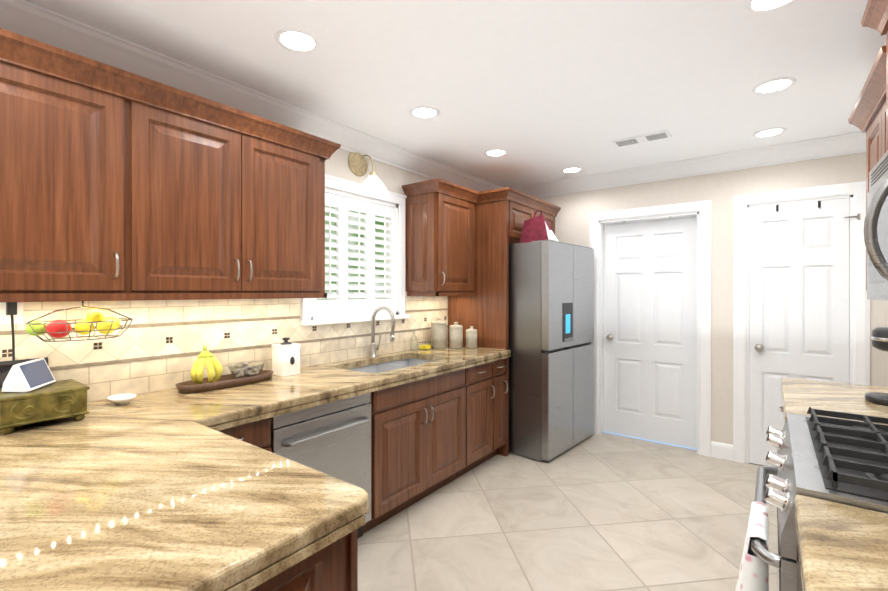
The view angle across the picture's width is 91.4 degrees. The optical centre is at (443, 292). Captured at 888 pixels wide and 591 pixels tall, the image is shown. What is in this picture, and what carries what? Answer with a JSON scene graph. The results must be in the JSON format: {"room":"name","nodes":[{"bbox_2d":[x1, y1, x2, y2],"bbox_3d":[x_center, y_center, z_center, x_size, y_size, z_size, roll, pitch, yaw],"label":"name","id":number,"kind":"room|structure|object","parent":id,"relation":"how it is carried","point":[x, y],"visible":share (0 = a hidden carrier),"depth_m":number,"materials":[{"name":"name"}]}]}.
{"room":"kitchen","nodes":[
{"label":"kitchen","id":0,"kind":"room"},
{"bbox_2d":[300,149,431,320],"bbox_3d":[-1.488,0.131,2.184,0.150,2.540,7.260,0,0,37],"label":"wall","id":1,"kind":"structure","parent":0,"point":[393,178],"depth_m":3.40,"materials":[{"name":"paint"}]},
{"bbox_2d":[0,292,447,402],"bbox_3d":[-1.140,0.260,2.511,0.012,0.530,3.900,0,0,37],"label":"backsplash","id":2,"kind":"structure","parent":1,"relation":"attached to","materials":[{"name":"tile"}]},
{"bbox_2d":[0,0,503,191],"bbox_3d":[-1.385,-1.077,2.104,0.108,0.125,6.960,0,0,37],"label":"crown molding","id":3,"kind":"structure","parent":1,"relation":"attached to","point":[35,22],"depth_m":2.24,"materials":[{"name":"white wood"}]},
{"bbox_2d":[300,174,409,325],"bbox_3d":[-0.630,-0.297,3.202,0.104,1.010,1.020,0,0,37],"label":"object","id":4,"kind":"object","parent":1,"relation":"attached to","point":[338,306],"visible":0.85,"depth_m":3.22,"materials":[{"name":"white wood"}]},
{"bbox_2d":[348,152,387,195],"bbox_3d":[-0.528,-0.876,3.084,0.297,0.339,0.232,0,0,37],"label":"wall sconce","id":5,"kind":"object","parent":1,"relation":"attached to","point":[372,184],"visible":1,"depth_m":3.13,"materials":[{"name":"glass"}]},
{"bbox_2d":[25,0,885,187],"bbox_3d":[-0.039,-1.167,1.371,3.440,0.060,7.710,0,0,37],"label":"ceiling","id":6,"kind":"structure","parent":0,"point":[541,91],"depth_m":2.19,"materials":[{"name":"paint"}]},
{"bbox_2d":[274,28,319,52],"bbox_3d":[-0.661,-1.135,1.959,0.196,0.007,0.196,0,0,37],"label":"recessed light","id":7,"kind":"object","parent":6,"relation":"in","point":[297,40],"visible":1,"depth_m":1.95,"materials":[{"name":"white"}]},
{"bbox_2d":[409,106,439,118],"bbox_3d":[-0.121,-1.137,2.742,0.196,0.007,0.196,0,0,37],"label":"recessed light","id":8,"kind":"object","parent":6,"relation":"in","point":[424,112],"visible":1,"depth_m":2.73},
{"bbox_2d":[484,149,507,156],"bbox_3d":[0.424,-1.139,3.533,0.196,0.007,0.196,0,0,37],"label":"recessed light","id":9,"kind":"object","parent":6,"relation":"in","point":[496,152],"visible":1,"depth_m":3.52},
{"bbox_2d":[561,167,582,172],"bbox_3d":[1.189,-1.141,4.033,0.196,0.007,0.196,0,0,37],"label":"recessed light","id":10,"kind":"object","parent":6,"relation":"in","point":[571,169],"visible":1,"depth_m":4.02,"materials":[{"name":"white"}]},
{"bbox_2d":[612,130,671,147],"bbox_3d":[1.462,-1.137,3.215,0.380,0.010,0.150,0,0,37],"label":"ceiling vent","id":11,"kind":"object","parent":6,"relation":"in","point":[643,138],"visible":0.98,"depth_m":3.20,"materials":[{"name":"white metal"}]},
{"bbox_2d":[753,127,786,137],"bbox_3d":[2.315,-1.138,3.085,0.196,0.007,0.196,0,0,37],"label":"recessed light","id":12,"kind":"object","parent":6,"relation":"in","point":[770,132],"visible":1,"depth_m":3.08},
{"bbox_2d":[744,0,796,13],"bbox_3d":[1.273,-1.135,1.667,0.196,0.007,0.196,0,0,37],"label":"recessed light","id":13,"kind":"object","parent":6,"relation":"in","point":[758,6],"visible":1,"depth_m":1.71,"materials":[{"name":"white"}]},
{"bbox_2d":[752,77,796,93],"bbox_3d":[1.814,-1.136,2.386,0.196,0.007,0.196,0,0,37],"label":"recessed light","id":14,"kind":"object","parent":6,"relation":"in","point":[774,85],"visible":1,"depth_m":2.38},
{"bbox_2d":[358,431,776,590],"bbox_3d":[-0.039,1.433,1.378,3.440,0.060,7.710,0,0,37],"label":"floor","id":15,"kind":"structure","parent":0,"point":[603,511],"depth_m":2.59,"materials":[{"name":"tile"}]},
{"bbox_2d":[0,28,560,590],"bbox_3d":[-0.164,0.260,2.438,1.659,2.280,4.958,0,0,37],"label":"kitchen cabinets","id":16,"kind":"object","parent":15,"relation":"on","point":[180,228],"visible":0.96,"depth_m":1.87,"materials":[{"name":"brown wood"}]},
{"bbox_2d":[0,302,22,359],"bbox_3d":[-1.697,0.195,1.706,0.074,0.373,0.072,0,0,37],"label":"outlet","id":17,"kind":"object","parent":16,"relation":"attached to","point":[11,313],"visible":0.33,"depth_m":1.72,"materials":[{"name":"white plastic"}]},
{"bbox_2d":[0,357,48,387],"bbox_3d":[-1.729,0.377,1.665,0.056,0.218,0.320,0,0,37],"label":"tablet","id":18,"kind":"object","parent":16,"relation":"on","point":[5,367],"visible":0.2,"depth_m":1.70,"materials":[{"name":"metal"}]},
{"bbox_2d":[0,379,89,433],"bbox_3d":[-1.525,0.422,1.634,0.237,0.128,0.247,0,0,37],"label":"box","id":19,"kind":"object","parent":16,"relation":"on","point":[59,399],"visible":0.98,"depth_m":1.56,"materials":[{"name":"gold metal"}]},
{"bbox_2d":[2,357,55,391],"bbox_3d":[-1.558,0.305,1.628,0.090,0.102,0.170,0,0,-18],"label":"smart display","id":20,"kind":"object","parent":19,"relation":"on","point":[27,376],"visible":0.98,"depth_m":1.58,"materials":[{"name":"white plastic"}]},
{"bbox_2d":[25,301,132,341],"bbox_3d":[-1.481,0.111,1.778,0.226,0.156,0.346,0,0,37],"label":"fruit basket","id":21,"kind":"object","parent":16,"relation":"hanging from","point":[60,329],"visible":0.98,"depth_m":1.76,"materials":[{"name":"food"}]},
{"bbox_2d":[107,393,135,404],"bbox_3d":[-1.417,0.470,1.906,0.128,0.030,0.102,0,0,37],"label":"dish","id":22,"kind":"object","parent":16,"relation":"on","point":[120,399],"visible":0.98,"depth_m":1.90,"materials":[{"name":"white ceramic"}]},
{"bbox_2d":[175,370,273,393],"bbox_3d":[-1.134,0.464,2.281,0.170,0.040,0.500,0,0,37],"label":"wooden tray","id":23,"kind":"object","parent":16,"relation":"on","point":[222,382],"visible":0.85,"depth_m":2.20,"materials":[{"name":"brown wood"}]},
{"bbox_2d":[190,346,222,383],"bbox_3d":[-1.188,0.366,2.184,0.092,0.190,0.153,0,0,37],"label":"bananas","id":24,"kind":"object","parent":23,"relation":"on","point":[210,360],"visible":1,"depth_m":2.16,"materials":[{"name":"yellow food"}]},
{"bbox_2d":[227,361,265,378],"bbox_3d":[-1.074,0.426,2.361,0.196,0.094,0.196,0,0,37],"label":"candy bowl","id":25,"kind":"object","parent":23,"relation":"on","point":[248,371],"visible":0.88,"depth_m":2.33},
{"bbox_2d":[0,344,509,590],"bbox_3d":[-0.332,0.506,2.215,1.658,0.041,3.398,0,0,37],"label":"countertop","id":26,"kind":"structure","parent":16,"relation":"on","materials":[{"name":"stone"}]},
{"bbox_2d":[271,338,300,375],"bbox_3d":[-0.942,0.375,2.587,0.130,0.217,0.130,0,0,37],"label":"canister","id":27,"kind":"object","parent":16,"relation":"on","point":[285,357],"visible":1,"depth_m":2.54,"materials":[{"name":"ceramic"}]},
{"bbox_2d":[270,392,370,537],"bbox_3d":[-0.804,0.966,2.372,0.621,0.868,0.610,0,0,37],"label":"dishwasher","id":28,"kind":"object","parent":16,"relation":"in","point":[330,435],"depth_m":2.23,"materials":[{"name":"silver metal"}]},
{"bbox_2d":[369,306,394,357],"bbox_3d":[-0.443,0.289,3.197,0.252,0.387,0.096,0,0,37],"label":"faucet","id":29,"kind":"object","parent":16,"relation":"on","point":[373,347],"depth_m":3.23,"materials":[{"name":"silver metal"}]},
{"bbox_2d":[347,358,433,372],"bbox_3d":[-0.349,0.558,3.042,0.490,0.320,0.860,0,0,37],"label":"sink","id":30,"kind":"object","parent":16,"relation":"in","point":[368,365],"depth_m":3.17,"materials":[{"name":"metal"}]},
{"bbox_2d":[410,329,417,350],"bbox_3d":[-0.247,0.392,3.604,0.065,0.178,0.060,0,0,37],"label":"soap dispenser","id":31,"kind":"object","parent":16,"relation":"on","point":[413,340],"visible":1,"depth_m":3.60,"materials":[{"name":"clear glass"}]},
{"bbox_2d":[418,341,432,349],"bbox_3d":[-0.160,0.450,3.701,0.084,0.062,0.104,0,0,37],"label":"sponge caddy","id":32,"kind":"object","parent":16,"relation":"on","point":[425,347],"visible":0.98,"depth_m":3.68,"materials":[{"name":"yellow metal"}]},
{"bbox_2d":[431,318,446,348],"bbox_3d":[-0.045,0.350,3.777,0.140,0.262,0.140,0,0,37],"label":"canister","id":33,"kind":"object","parent":16,"relation":"on","point":[439,333],"visible":1,"depth_m":3.72,"materials":[{"name":"ceramic"}]},
{"bbox_2d":[449,322,462,348],"bbox_3d":[0.105,0.367,3.777,0.119,0.227,0.119,0,0,37],"label":"medium canister","id":34,"kind":"object","parent":16,"relation":"on","point":[455,335],"visible":1,"depth_m":3.73,"materials":[{"name":"ceramic"}]},
{"bbox_2d":[466,326,477,348],"bbox_3d":[0.241,0.385,3.775,0.103,0.192,0.103,0,0,37],"label":"canister","id":35,"kind":"object","parent":16,"relation":"on","point":[471,337],"visible":1,"depth_m":3.73,"materials":[{"name":"ceramic"}]},
{"bbox_2d":[509,240,593,460],"bbox_3d":[0.798,0.481,4.169,0.962,1.830,0.910,0,0,41],"label":"refrigerator","id":36,"kind":"object","parent":15,"relation":"on","point":[551,349],"visible":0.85,"depth_m":3.69,"materials":[{"name":"silver metal"}]},
{"bbox_2d":[520,211,558,242],"bbox_3d":[0.859,-0.591,3.857,0.264,0.310,0.299,0,0,37],"label":"bag","id":37,"kind":"object","parent":36,"relation":"on","point":[537,228],"visible":0.77,"depth_m":3.77,"materials":[{"name":"red fabric"}]},
{"bbox_2d":[604,432,696,449],"bbox_3d":[1.924,1.392,4.092,0.820,0.006,0.012,0,0,37],"label":"tape","id":38,"kind":"object","parent":15,"relation":"on","point":[651,441],"visible":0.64,"depth_m":4.07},
{"bbox_2d":[751,407,887,590],"bbox_3d":[1.333,0.917,1.226,0.742,0.971,0.814,0,0,37],"label":"range","id":39,"kind":"object","parent":15,"relation":"on","point":[841,461],"visible":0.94,"depth_m":1.20,"materials":[{"name":"silver metal"}]},
{"bbox_2d":[735,502,768,590],"bbox_3d":[0.915,0.938,1.329,0.131,0.531,0.262,0,0,37],"label":"dish towel","id":40,"kind":"object","parent":39,"relation":"hanging from","point":[753,575],"visible":0.94,"depth_m":1.22,"materials":[{"name":"white fabric"}]},
{"bbox_2d":[779,0,887,590],"bbox_3d":[1.058,0.199,0.786,0.676,2.410,3.790,0,0,37],"label":"kitchen cabinets","id":41,"kind":"object","parent":15,"relation":"on","point":[842,547],"visible":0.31,"depth_m":0.98,"materials":[{"name":"brown wood"}]},
{"bbox_2d":[794,510,803,590],"bbox_3d":[0.264,0.541,0.263,0.012,0.020,1.976,0,0,37],"label":"countertop lip","id":42,"kind":"object","parent":41,"relation":"on","point":[794,510],"depth_m":0.90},
{"bbox_2d":[781,378,887,424],"bbox_3d":[1.913,0.507,1.911,0.663,0.041,0.966,0,0,37],"label":"countertop","id":43,"kind":"structure","parent":41,"relation":"on","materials":[{"name":"stone"}]},
{"bbox_2d":[794,495,887,590],"bbox_3d":[0.523,0.511,0.067,0.663,0.041,1.996,0,0,37],"label":"countertop","id":44,"kind":"structure","parent":41,"relation":"on","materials":[{"name":"stone"}]},
{"bbox_2d":[863,150,887,300],"bbox_3d":[1.423,-0.202,1.143,0.502,0.460,0.790,0,0,37],"label":"microwave","id":45,"kind":"object","parent":41,"relation":"attached to","point":[875,231],"visible":1,"depth_m":1.30,"materials":[{"name":"silver metal"}]},
{"bbox_2d":[865,327,887,405],"bbox_3d":[2.015,0.319,1.900,0.251,0.332,0.220,0,0,37],"label":"coffee maker","id":46,"kind":"object","parent":41,"relation":"on","point":[879,337],"visible":1,"depth_m":1.90,"materials":[{"name":"black plastic"}]},
{"bbox_2d":[523,152,887,444],"bbox_3d":[1.968,0.126,4.032,3.090,2.540,0.150,0,0,37],"label":"wall","id":47,"kind":"structure","parent":0,"point":[719,190],"depth_m":3.65,"materials":[{"name":"paint"}]},
{"bbox_2d":[604,217,696,448],"bbox_3d":[1.918,0.357,4.082,0.820,2.062,0.102,0,0,37],"label":"hall door","id":48,"kind":"structure","parent":47,"relation":"in","point":[650,330],"depth_m":4.08,"materials":[{"name":"white wood"}]},
{"bbox_2d":[509,131,865,200],"bbox_3d":[1.891,-1.081,3.926,2.910,0.125,0.108,0,0,37],"label":"crown molding","id":49,"kind":"structure","parent":47,"relation":"attached to","point":[855,142],"depth_m":3.65,"materials":[{"name":"white wood"}]},
{"bbox_2d":[711,441,732,460],"bbox_3d":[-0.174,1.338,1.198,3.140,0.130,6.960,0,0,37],"label":"baseboard","id":50,"kind":"structure","parent":47,"relation":"attached to","point":[721,450],"depth_m":3.65,"materials":[{"name":"white wood"}]},
{"bbox_2d":[589,181,869,463],"bbox_3d":[2.293,0.295,3.769,2.011,2.203,0.180,0,0,37],"label":"door frame","id":51,"kind":"structure","parent":47,"relation":"attached to","point":[859,332],"depth_m":3.57,"materials":[{"name":"white wood"}]},
{"bbox_2d":[749,198,849,466],"bbox_3d":[2.727,0.346,3.352,0.600,2.087,0.102,0,0,37],"label":"pantry door","id":52,"kind":"structure","parent":47,"relation":"in","point":[798,290],"depth_m":3.38,"materials":[{"name":"white wood"}]},
{"label":"outside","id":53,"kind":"structure","parent":0,"visible":0},
{"bbox_2d":[317,206,384,299],"bbox_3d":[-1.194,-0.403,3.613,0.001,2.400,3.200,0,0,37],"label":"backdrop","id":54,"kind":"structure","parent":53,"point":[353,234],"depth_m":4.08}
]}

